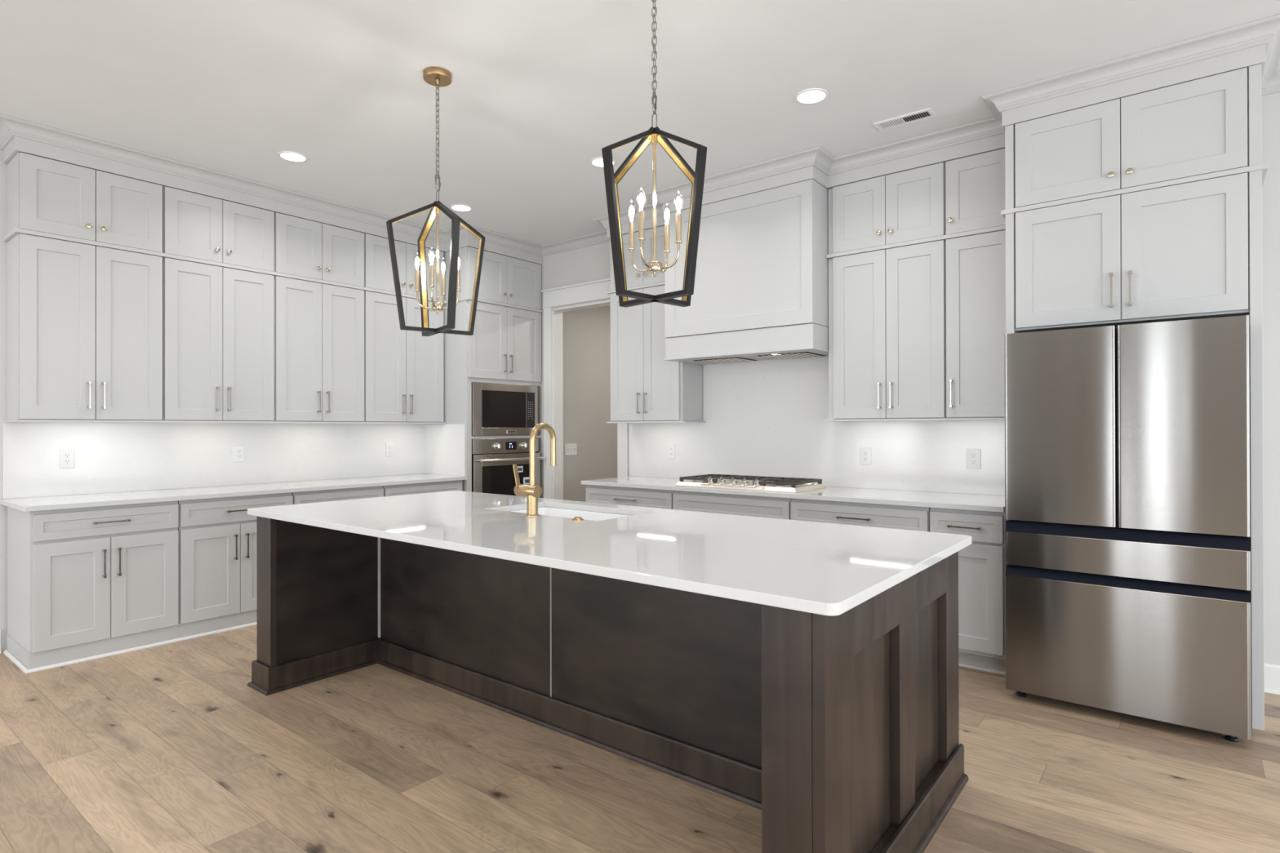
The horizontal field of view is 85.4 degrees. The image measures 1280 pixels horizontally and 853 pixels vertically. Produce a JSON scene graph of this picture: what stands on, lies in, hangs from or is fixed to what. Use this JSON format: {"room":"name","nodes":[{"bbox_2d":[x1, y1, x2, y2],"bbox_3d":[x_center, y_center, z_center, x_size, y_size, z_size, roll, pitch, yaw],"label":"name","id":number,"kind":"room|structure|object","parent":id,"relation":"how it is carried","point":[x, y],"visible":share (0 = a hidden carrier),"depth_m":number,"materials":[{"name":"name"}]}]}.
{"room":"kitchen","nodes":[
{"label":"kitchen","id":0,"kind":"room"},
{"bbox_2d":[0,149,444,652],"bbox_3d":[-4.245,-0.194,3.693,0.100,3.085,9.120,0,0,38],"label":"wall","id":1,"kind":"structure","parent":0,"point":[3,167],"depth_m":4.15,"materials":[{"name":"paint"}]},
{"bbox_2d":[6,233,162,420],"bbox_3d":[-3.447,-0.574,4.335,0.353,1.070,0.712,0,0,38],"label":"upper cabinet","id":2,"kind":"object","parent":1,"relation":"attached to","point":[84,322],"visible":0.99,"depth_m":4.20,"materials":[{"name":"paint"}]},
{"bbox_2d":[3,227,542,312],"bbox_3d":[-2.350,-1.121,5.416,0.347,0.023,3.858,0,0,44],"label":"trim","id":3,"kind":"structure","parent":2,"relation":"on","point":[13,233],"depth_m":4.77,"materials":[{"name":"paint"}]},
{"bbox_2d":[6,152,162,252],"bbox_3d":[-3.452,-1.356,4.340,0.345,0.442,0.712,0,0,38],"label":"upper cabinet","id":4,"kind":"object","parent":1,"relation":"attached to","point":[44,195],"visible":0.98,"depth_m":4.20,"materials":[{"name":"paint"}]},
{"bbox_2d":[3,136,542,264],"bbox_3d":[-2.353,-1.627,5.419,0.342,0.097,3.857,0,0,44],"label":"trim","id":5,"kind":"structure","parent":4,"relation":"on","point":[17,144],"depth_m":4.80,"materials":[{"name":"paint"}]},
{"bbox_2d":[0,622,257,673],"bbox_3d":[-4.252,1.277,3.116,0.596,0.140,8.010,0,0,38],"label":"baseboard","id":6,"kind":"structure","parent":1,"relation":"attached to","point":[12,658],"depth_m":4.11,"materials":[{"name":"paint"}]},
{"bbox_2d":[161,257,274,421],"bbox_3d":[-3.005,-0.573,4.893,0.353,1.070,0.698,0,0,38],"label":"upper cabinet","id":7,"kind":"object","parent":1,"relation":"attached to","point":[218,322],"visible":0.99,"depth_m":4.77,"materials":[{"name":"paint"}]},
{"bbox_2d":[162,186,274,271],"bbox_3d":[-3.010,-1.355,4.898,0.345,0.442,0.698,0,0,38],"label":"upper cabinet","id":8,"kind":"object","parent":1,"relation":"attached to","point":[195,225],"visible":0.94,"depth_m":4.78,"materials":[{"name":"paint"}]},
{"bbox_2d":[2,420,465,498],"bbox_3d":[-2.672,0.199,5.109,0.604,0.470,2.926,0,0,38],"label":"backsplash","id":9,"kind":"structure","parent":1,"relation":"attached to","point":[109,457],"depth_m":5.01,"materials":[{"name":"tile"}]},
{"bbox_2d":[59,448,74,468],"bbox_3d":[-3.617,0.203,4.376,0.008,0.118,0.074,0,0,38],"label":"wall outlet","id":10,"kind":"object","parent":9,"relation":"attached to","point":[66,455],"visible":1,"depth_m":4.37,"materials":[{"name":"white plastic"}]},
{"bbox_2d":[63,453,71,457],"bbox_3d":[-3.615,0.183,4.374,0.002,0.028,0.033,0,0,38],"label":"receptacle","id":11,"kind":"object","parent":10,"relation":"attached to","point":[65,455],"depth_m":4.37,"materials":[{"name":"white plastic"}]},
{"bbox_2d":[63,459,71,463],"bbox_3d":[-3.615,0.222,4.374,0.002,0.028,0.033,0,0,38],"label":"receptacle","id":12,"kind":"object","parent":10,"relation":"attached to","point":[65,461],"depth_m":4.37,"materials":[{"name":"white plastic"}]},
{"bbox_2d":[233,445,244,462],"bbox_3d":[-2.990,0.203,5.167,0.008,0.118,0.074,0,0,38],"label":"wall outlet","id":13,"kind":"object","parent":9,"relation":"attached to","point":[238,451],"visible":1,"depth_m":5.16,"materials":[{"name":"white plastic"}]},
{"bbox_2d":[236,448,241,453],"bbox_3d":[-2.988,0.184,5.165,0.002,0.028,0.033,0,0,38],"label":"receptacle","id":14,"kind":"object","parent":13,"relation":"attached to","point":[238,451],"depth_m":5.17,"materials":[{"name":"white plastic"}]},
{"bbox_2d":[386,443,393,456],"bbox_3d":[-2.217,0.205,6.143,0.008,0.118,0.074,0,0,38],"label":"wall outlet","id":15,"kind":"object","parent":9,"relation":"attached to","point":[389,446],"visible":1,"depth_m":6.14,"materials":[{"name":"white plastic"}]},
{"bbox_2d":[273,275,364,422],"bbox_3d":[-2.567,-0.572,5.447,0.353,1.070,0.702,0,0,38],"label":"upper cabinet","id":16,"kind":"object","parent":1,"relation":"attached to","point":[319,327],"visible":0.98,"depth_m":5.33,"materials":[{"name":"paint"}]},
{"bbox_2d":[274,212,364,287],"bbox_3d":[-2.572,-1.355,5.452,0.345,0.442,0.702,0,0,38],"label":"upper cabinet","id":17,"kind":"object","parent":1,"relation":"attached to","point":[303,247],"visible":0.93,"depth_m":5.33,"materials":[{"name":"paint"}]},
{"bbox_2d":[363,290,444,422],"bbox_3d":[-2.106,-0.572,6.029,0.353,1.070,0.772,0,0,38],"label":"upper cabinet","id":18,"kind":"object","parent":1,"relation":"attached to","point":[404,370],"visible":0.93,"depth_m":5.89,"materials":[{"name":"paint"}]},
{"bbox_2d":[3,419,445,423],"bbox_3d":[-2.777,-0.030,5.192,0.312,0.012,2.923,0,0,38],"label":"trim","id":19,"kind":"structure","parent":18,"relation":"attached to","point":[11,420],"depth_m":4.68,"materials":[{"name":"paint"}]},
{"bbox_2d":[364,233,443,300],"bbox_3d":[-2.111,-1.354,6.034,0.345,0.442,0.772,0,0,38],"label":"upper cabinet","id":20,"kind":"object","parent":1,"relation":"attached to","point":[378,270],"visible":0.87,"depth_m":5.83,"materials":[{"name":"paint"}]},
{"bbox_2d":[563,305,617,502],"bbox_3d":[-0.305,-0.024,7.525,0.100,2.750,1.780,0,0,38],"label":"wall","id":21,"kind":"structure","parent":0,"point":[586,332],"depth_m":7.14,"materials":[{"name":"paint"}]},
{"bbox_2d":[564,443,577,455],"bbox_3d":[-0.687,0.231,6.946,0.018,0.118,0.166,0,0,38],"label":"light switch","id":22,"kind":"object","parent":21,"relation":"attached to","point":[571,449],"visible":1,"depth_m":6.95,"materials":[{"name":"white plastic"}]},
{"bbox_2d":[0,0,1279,248],"bbox_3d":[-0.615,-1.802,0.820,9.370,0.100,9.120,0,0,38],"label":"ceiling","id":23,"kind":"structure","parent":0,"point":[536,92],"depth_m":3.44,"materials":[{"name":"paint"}]},
{"bbox_2d":[278,151,307,162],"bbox_3d":[-2.230,-1.734,4.455,0.172,0.006,0.172,0,0,38],"label":"recessed light","id":24,"kind":"object","parent":23,"relation":"in","point":[291,156],"visible":1,"depth_m":4.45,"materials":[{"name":"white plastic"}]},
{"bbox_2d":[386,66,484,336],"bbox_3d":[-0.999,-1.103,3.421,0.370,1.278,0.370,0,0,8],"label":"lantern pendant","id":25,"kind":"object","parent":23,"relation":"hanging from","point":[438,77],"visible":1,"depth_m":3.41,"materials":[{"name":"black metal"}]},
{"bbox_2d":[449,204,472,211],"bbox_3d":[-1.418,-1.733,5.494,0.172,0.006,0.172,0,0,38],"label":"recessed light","id":26,"kind":"object","parent":23,"relation":"in","point":[460,207],"visible":1,"depth_m":5.49,"materials":[{"name":"white plastic"}]},
{"bbox_2d":[590,156,616,167],"bbox_3d":[-0.243,-1.738,4.560,0.172,0.006,0.172,0,0,38],"label":"recessed light","id":27,"kind":"object","parent":23,"relation":"in","point":[597,162],"visible":0.7,"depth_m":4.55,"materials":[{"name":"white plastic"}]},
{"bbox_2d":[601,0,706,307],"bbox_3d":[0.054,-1.108,2.587,0.370,1.278,0.370,0,0,1],"label":"lantern pendant","id":28,"kind":"object","parent":23,"relation":"hanging from","point":[655,135],"visible":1,"depth_m":2.52,"materials":[{"name":"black metal"}]},
{"bbox_2d":[795,88,828,104],"bbox_3d":[0.905,-1.743,3.660,0.172,0.006,0.172,0,0,38],"label":"recessed light","id":29,"kind":"object","parent":23,"relation":"in","point":[811,95],"visible":1,"depth_m":3.65,"materials":[{"name":"white plastic"}]},
{"bbox_2d":[873,107,936,131],"bbox_3d":[1.504,-1.743,3.939,0.316,0.008,0.120,0,0,38],"label":"ceiling vent","id":30,"kind":"object","parent":23,"relation":"in","point":[926,113],"visible":1,"depth_m":3.93,"materials":[{"name":"white plastic"}]},
{"bbox_2d":[0,624,1279,852],"bbox_3d":[-0.025,1.359,1.548,9.370,0.050,11.000,0,0,38],"label":"floor","id":31,"kind":"structure","parent":0,"point":[169,748],"depth_m":2.66,"materials":[{"name":"brown wood"}]},
{"bbox_2d":[6,501,178,669],"bbox_3d":[-3.329,0.907,4.240,0.620,0.884,0.718,0,0,38],"label":"base cabinet","id":32,"kind":"object","parent":31,"relation":"on","point":[90,581],"visible":0.98,"depth_m":4.03,"materials":[{"name":"paint"}]},
{"bbox_2d":[0,473,467,511],"bbox_3d":[-2.664,0.450,5.093,0.633,0.030,2.937,0,0,38],"label":"countertop","id":33,"kind":"structure","parent":32,"relation":"on","point":[84,500],"depth_m":4.61,"materials":[{"name":"white stone"}]},
{"bbox_2d":[177,492,293,638],"bbox_3d":[-2.886,0.907,4.800,0.620,0.884,0.708,0,0,38],"label":"base cabinet","id":34,"kind":"object","parent":31,"relation":"on","point":[218,536],"visible":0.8,"depth_m":4.54,"materials":[{"name":"paint"}]},
{"bbox_2d":[292,485,383,504],"bbox_3d":[-2.447,0.908,5.354,0.620,0.884,0.706,0,0,38],"label":"base cabinet","id":35,"kind":"object","parent":31,"relation":"on","point":[314,496],"visible":0.04,"depth_m":5.16,"materials":[{"name":"paint"}]},
{"bbox_2d":[382,480,462,496],"bbox_3d":[-1.990,0.908,5.932,0.620,0.884,0.766,0,0,38],"label":"base cabinet","id":36,"kind":"object","parent":31,"relation":"on","point":[437,486],"visible":0.06,"depth_m":5.74,"materials":[{"name":"paint"}]},
{"bbox_2d":[425,246,541,492],"bbox_3d":[-1.460,-0.112,6.583,0.670,2.926,0.884,0,0,38],"label":"tall cabinet","id":37,"kind":"object","parent":31,"relation":"on","point":[504,345],"visible":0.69,"depth_m":6.27,"materials":[{"name":"paint"}]},
{"bbox_2d":[471,382,540,435],"bbox_3d":[-1.410,-0.153,6.566,0.500,0.471,0.808,0,0,38],"label":"microwave","id":38,"kind":"object","parent":37,"relation":"in","point":[497,409],"visible":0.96,"depth_m":6.38,"materials":[{"name":"metal"}]},
{"bbox_2d":[471,438,546,497],"bbox_3d":[-1.409,0.479,6.565,0.658,0.734,0.808,0,0,38],"label":"wall oven","id":39,"kind":"object","parent":37,"relation":"in","point":[493,460],"visible":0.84,"depth_m":6.33,"materials":[{"name":"silver metal"}]},
{"bbox_2d":[247,516,968,852],"bbox_3d":[-0.393,0.897,3.116,3.178,0.884,1.292,0,0,38],"label":"kitchen island","id":40,"kind":"object","parent":31,"relation":"on","point":[842,730],"visible":0.66,"depth_m":2.67,"materials":[{"name":"brown wood"}]},
{"bbox_2d":[247,490,972,616],"bbox_3d":[-0.390,0.440,3.145,3.218,0.030,1.328,0,0,38],"label":"island countertop","id":41,"kind":"structure","parent":40,"relation":"on","point":[815,567],"depth_m":2.51,"materials":[{"name":"white stone"}]},
{"bbox_2d":[512,422,556,516],"bbox_3d":[-0.508,0.203,3.370,0.162,0.444,0.187,0,0,38],"label":"kitchen faucet","id":42,"kind":"object","parent":41,"relation":"on","point":[532,491],"visible":1,"depth_m":3.29,"materials":[{"name":"gold metal"}]},
{"bbox_2d":[509,506,632,520],"bbox_3d":[-0.365,0.568,3.524,0.826,0.225,0.470,0,0,38],"label":"sink","id":43,"kind":"object","parent":41,"relation":"in","point":[563,513],"visible":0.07,"depth_m":3.77,"materials":[{"name":"white ceramic"}]},
{"bbox_2d":[572,516,583,520],"bbox_3d":[-0.282,0.418,3.146,0.052,0.012,0.052,0,0,38],"label":"switch","id":44,"kind":"object","parent":41,"relation":"on","point":[575,518],"visible":1,"depth_m":3.13,"materials":[{"name":"gold metal"}]},
{"bbox_2d":[586,484,673,509],"bbox_3d":[0.079,0.903,5.494,0.858,0.884,0.665,0,0,38],"label":"base cabinet","id":45,"kind":"object","parent":31,"relation":"on","point":[650,498],"visible":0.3,"depth_m":5.24,"materials":[{"name":"paint"}]},
{"bbox_2d":[672,490,791,519],"bbox_3d":[0.778,0.900,4.941,0.922,0.884,0.665,0,0,38],"label":"base cabinet","id":46,"kind":"object","parent":31,"relation":"on","point":[725,504],"visible":0.12,"depth_m":4.68,"materials":[{"name":"paint"}]},
{"bbox_2d":[581,475,1004,512],"bbox_3d":[0.925,0.442,4.833,3.031,0.030,0.668,0,0,38],"label":"countertop","id":47,"kind":"structure","parent":46,"relation":"on","point":[988,503],"depth_m":4.33,"materials":[{"name":"white stone"}]},
{"bbox_2d":[675,474,826,493],"bbox_3d":[0.770,0.387,4.898,0.940,0.078,0.483,0,0,38],"label":"gas cooktop","id":48,"kind":"object","parent":47,"relation":"in","point":[777,484],"visible":1,"depth_m":4.75,"materials":[{"name":"metal"}]},
{"bbox_2d":[791,498,929,532],"bbox_3d":[1.473,0.897,4.391,0.850,0.884,0.665,0,0,38],"label":"base cabinet","id":49,"kind":"object","parent":31,"relation":"on","point":[884,516],"visible":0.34,"depth_m":4.13,"materials":[{"name":"paint"}]},
{"bbox_2d":[929,507,1006,671],"bbox_3d":[1.959,0.895,4.006,0.388,0.884,0.665,0,0,38],"label":"base cabinet","id":50,"kind":"object","parent":31,"relation":"on","point":[982,566],"visible":0.48,"depth_m":3.74,"materials":[{"name":"paint"}]},
{"bbox_2d":[1004,315,1251,742],"bbox_3d":[2.405,0.440,3.447,0.905,1.790,0.848,0,0,38],"label":"refrigerator","id":51,"kind":"object","parent":31,"relation":"on","point":[1127,505],"visible":1,"depth_m":3.08,"materials":[{"name":"metal"}]},
{"bbox_2d":[1004,63,1264,730],"bbox_3d":[2.513,-0.128,3.579,1.013,2.926,0.663,0,0,38],"label":"tall cabinet","id":52,"kind":"object","parent":31,"relation":"on","point":[1192,250],"visible":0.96,"depth_m":3.28,"materials":[{"name":"paint"}]},
{"bbox_2d":[540,92,1279,665],"bbox_3d":[2.221,-0.205,4.313,9.270,3.085,0.120,0,0,38],"label":"wall","id":53,"kind":"structure","parent":0,"point":[591,263],"depth_m":3.49,"materials":[{"name":"paint"}]},
{"bbox_2d":[541,277,628,499],"bbox_3d":[-0.483,0.014,6.434,1.075,2.670,0.170,0,0,38],"label":"trim","id":54,"kind":"structure","parent":53,"relation":"attached to","point":[593,291],"depth_m":6.66,"materials":[{"name":"paint"}]},
{"bbox_2d":[609,226,664,290],"bbox_3d":[0.117,-1.359,5.684,0.732,0.442,0.340,0,0,38],"label":"upper cabinet","id":55,"kind":"object","parent":53,"relation":"attached to","point":[634,277],"visible":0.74,"depth_m":5.58,"materials":[{"name":"paint"}]},
{"bbox_2d":[607,44,1266,238],"bbox_3d":[1.327,-1.637,4.543,4.088,0.097,0.626,0,0,38],"label":"trim","id":56,"kind":"structure","parent":55,"relation":"on","point":[1254,55],"depth_m":3.67,"materials":[{"name":"paint"}]},
{"bbox_2d":[0,13,1279,256],"bbox_3d":[-0.621,-1.712,0.812,9.170,0.078,8.900,0,0,38],"label":"trim","id":57,"kind":"structure","parent":53,"relation":"attached to","point":[1266,31],"depth_m":4.22,"materials":[{"name":"paint"}]},
{"bbox_2d":[606,421,705,423],"bbox_3d":[0.123,-0.035,5.683,0.782,0.012,0.307,0,0,38],"label":"trim","id":58,"kind":"structure","parent":53,"relation":"attached to","point":[621,422],"depth_m":5.52,"materials":[{"name":"paint"}]},
{"bbox_2d":[610,284,703,422],"bbox_3d":[0.117,-0.577,5.678,0.732,1.070,0.348,0,0,38],"label":"upper cabinet","id":59,"kind":"object","parent":53,"relation":"attached to","point":[645,386],"visible":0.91,"depth_m":5.56,"materials":[{"name":"paint"}]},
{"bbox_2d":[606,281,664,294],"bbox_3d":[0.102,-1.125,5.680,0.757,0.023,0.278,0,0,38],"label":"trim","id":60,"kind":"structure","parent":59,"relation":"on","point":[661,283],"depth_m":5.58,"materials":[{"name":"paint"}]},
{"bbox_2d":[663,178,832,364],"bbox_3d":[0.805,-1.038,5.006,1.184,1.091,0.525,0,0,38],"label":"range hood","id":61,"kind":"object","parent":53,"relation":"attached to","point":[761,287],"visible":0.93,"depth_m":4.71,"materials":[{"name":"paint"}]},
{"bbox_2d":[691,351,826,360],"bbox_3d":[0.865,-0.505,5.015,0.980,0.016,0.354,0,0,38],"label":"hood","id":62,"kind":"object","parent":61,"relation":"attached to","point":[793,354],"depth_m":4.93,"materials":[{"name":"white metal"}]},
{"bbox_2d":[628,355,1004,495],"bbox_3d":[1.112,-0.046,5.105,3.076,0.944,0.012,0,0,38],"label":"backsplash","id":63,"kind":"structure","parent":53,"relation":"attached to","point":[764,418],"depth_m":5.04,"materials":[{"name":"stone"}]},
{"bbox_2d":[667,444,675,458],"bbox_3d":[0.261,0.208,5.765,0.074,0.118,0.008,0,0,38],"label":"wall outlet","id":64,"kind":"object","parent":63,"relation":"attached to","point":[671,448],"visible":1,"depth_m":5.76,"materials":[{"name":"white plastic"}]},
{"bbox_2d":[860,447,871,465],"bbox_3d":[1.546,0.203,4.747,0.074,0.118,0.008,0,0,38],"label":"wall outlet","id":65,"kind":"object","parent":63,"relation":"attached to","point":[865,452],"visible":1,"depth_m":4.75,"materials":[{"name":"white plastic"}]},
{"bbox_2d":[862,451,867,455],"bbox_3d":[1.545,0.183,4.745,0.033,0.028,0.002,0,0,38],"label":"receptacle","id":66,"kind":"object","parent":65,"relation":"attached to","point":[864,453],"depth_m":4.75,"materials":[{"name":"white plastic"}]},
{"bbox_2d":[862,457,867,461],"bbox_3d":[1.545,0.223,4.745,0.033,0.028,0.002,0,0,38],"label":"receptacle","id":67,"kind":"object","parent":65,"relation":"attached to","point":[864,459],"depth_m":4.75,"materials":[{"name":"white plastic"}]},
{"bbox_2d":[966,448,980,468],"bbox_3d":[2.081,0.201,4.324,0.082,0.124,0.008,0,0,38],"label":"wall outlet","id":68,"kind":"object","parent":63,"relation":"attached to","point":[973,455],"visible":1,"depth_m":4.32,"materials":[{"name":"white plastic"}]},
{"bbox_2d":[970,453,976,457],"bbox_3d":[2.079,0.181,4.322,0.033,0.028,0.002,0,0,38],"label":"receptacle","id":69,"kind":"object","parent":68,"relation":"attached to","point":[972,455],"depth_m":4.32,"materials":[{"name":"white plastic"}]},
{"bbox_2d":[970,459,976,464],"bbox_3d":[2.079,0.220,4.322,0.033,0.028,0.002,0,0,38],"label":"receptacle","id":70,"kind":"object","parent":68,"relation":"attached to","point":[972,461],"depth_m":4.32,"materials":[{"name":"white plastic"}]},
{"bbox_2d":[828,162,946,253],"bbox_3d":[1.622,-1.366,4.493,0.736,0.442,0.340,0,0,38],"label":"upper cabinet","id":71,"kind":"object","parent":53,"relation":"attached to","point":[909,205],"visible":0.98,"depth_m":4.36,"materials":[{"name":"paint"}]},
{"bbox_2d":[828,240,946,419],"bbox_3d":[1.621,-0.584,4.488,0.736,1.070,0.348,0,0,38],"label":"upper cabinet","id":72,"kind":"object","parent":53,"relation":"attached to","point":[887,307],"visible":0.97,"depth_m":4.36,"materials":[{"name":"paint"}]},
{"bbox_2d":[826,163,1268,258],"bbox_3d":[2.088,-1.134,3.938,2.159,0.023,0.630,0,0,38],"label":"trim","id":73,"kind":"structure","parent":72,"relation":"on","point":[1264,166],"depth_m":3.48,"materials":[{"name":"paint"}]},
{"bbox_2d":[823,417,1004,422],"bbox_3d":[1.769,-0.042,4.380,1.145,0.012,0.307,0,0,38],"label":"trim","id":74,"kind":"structure","parent":53,"relation":"attached to","point":[945,419],"depth_m":4.25,"materials":[{"name":"paint"}]},
{"bbox_2d":[945,148,1005,235],"bbox_3d":[2.063,-1.368,4.144,0.376,0.442,0.340,0,0,38],"label":"upper cabinet","id":75,"kind":"object","parent":53,"relation":"attached to","point":[975,184],"visible":0.75,"depth_m":4.05,"materials":[{"name":"paint"}]},
{"bbox_2d":[945,230,1005,417],"bbox_3d":[2.062,-0.586,4.138,0.376,1.070,0.348,0,0,38],"label":"upper cabinet","id":76,"kind":"object","parent":53,"relation":"attached to","point":[975,264],"visible":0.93,"depth_m":4.04,"materials":[{"name":"paint"}]},
{"bbox_2d":[958,662,1279,694],"bbox_3d":[-0.615,1.264,0.804,9.170,0.140,8.900,0,0,38],"label":"baseboard","id":77,"kind":"structure","parent":53,"relation":"attached to","point":[1272,672],"depth_m":3.47,"materials":[{"name":"paint"}]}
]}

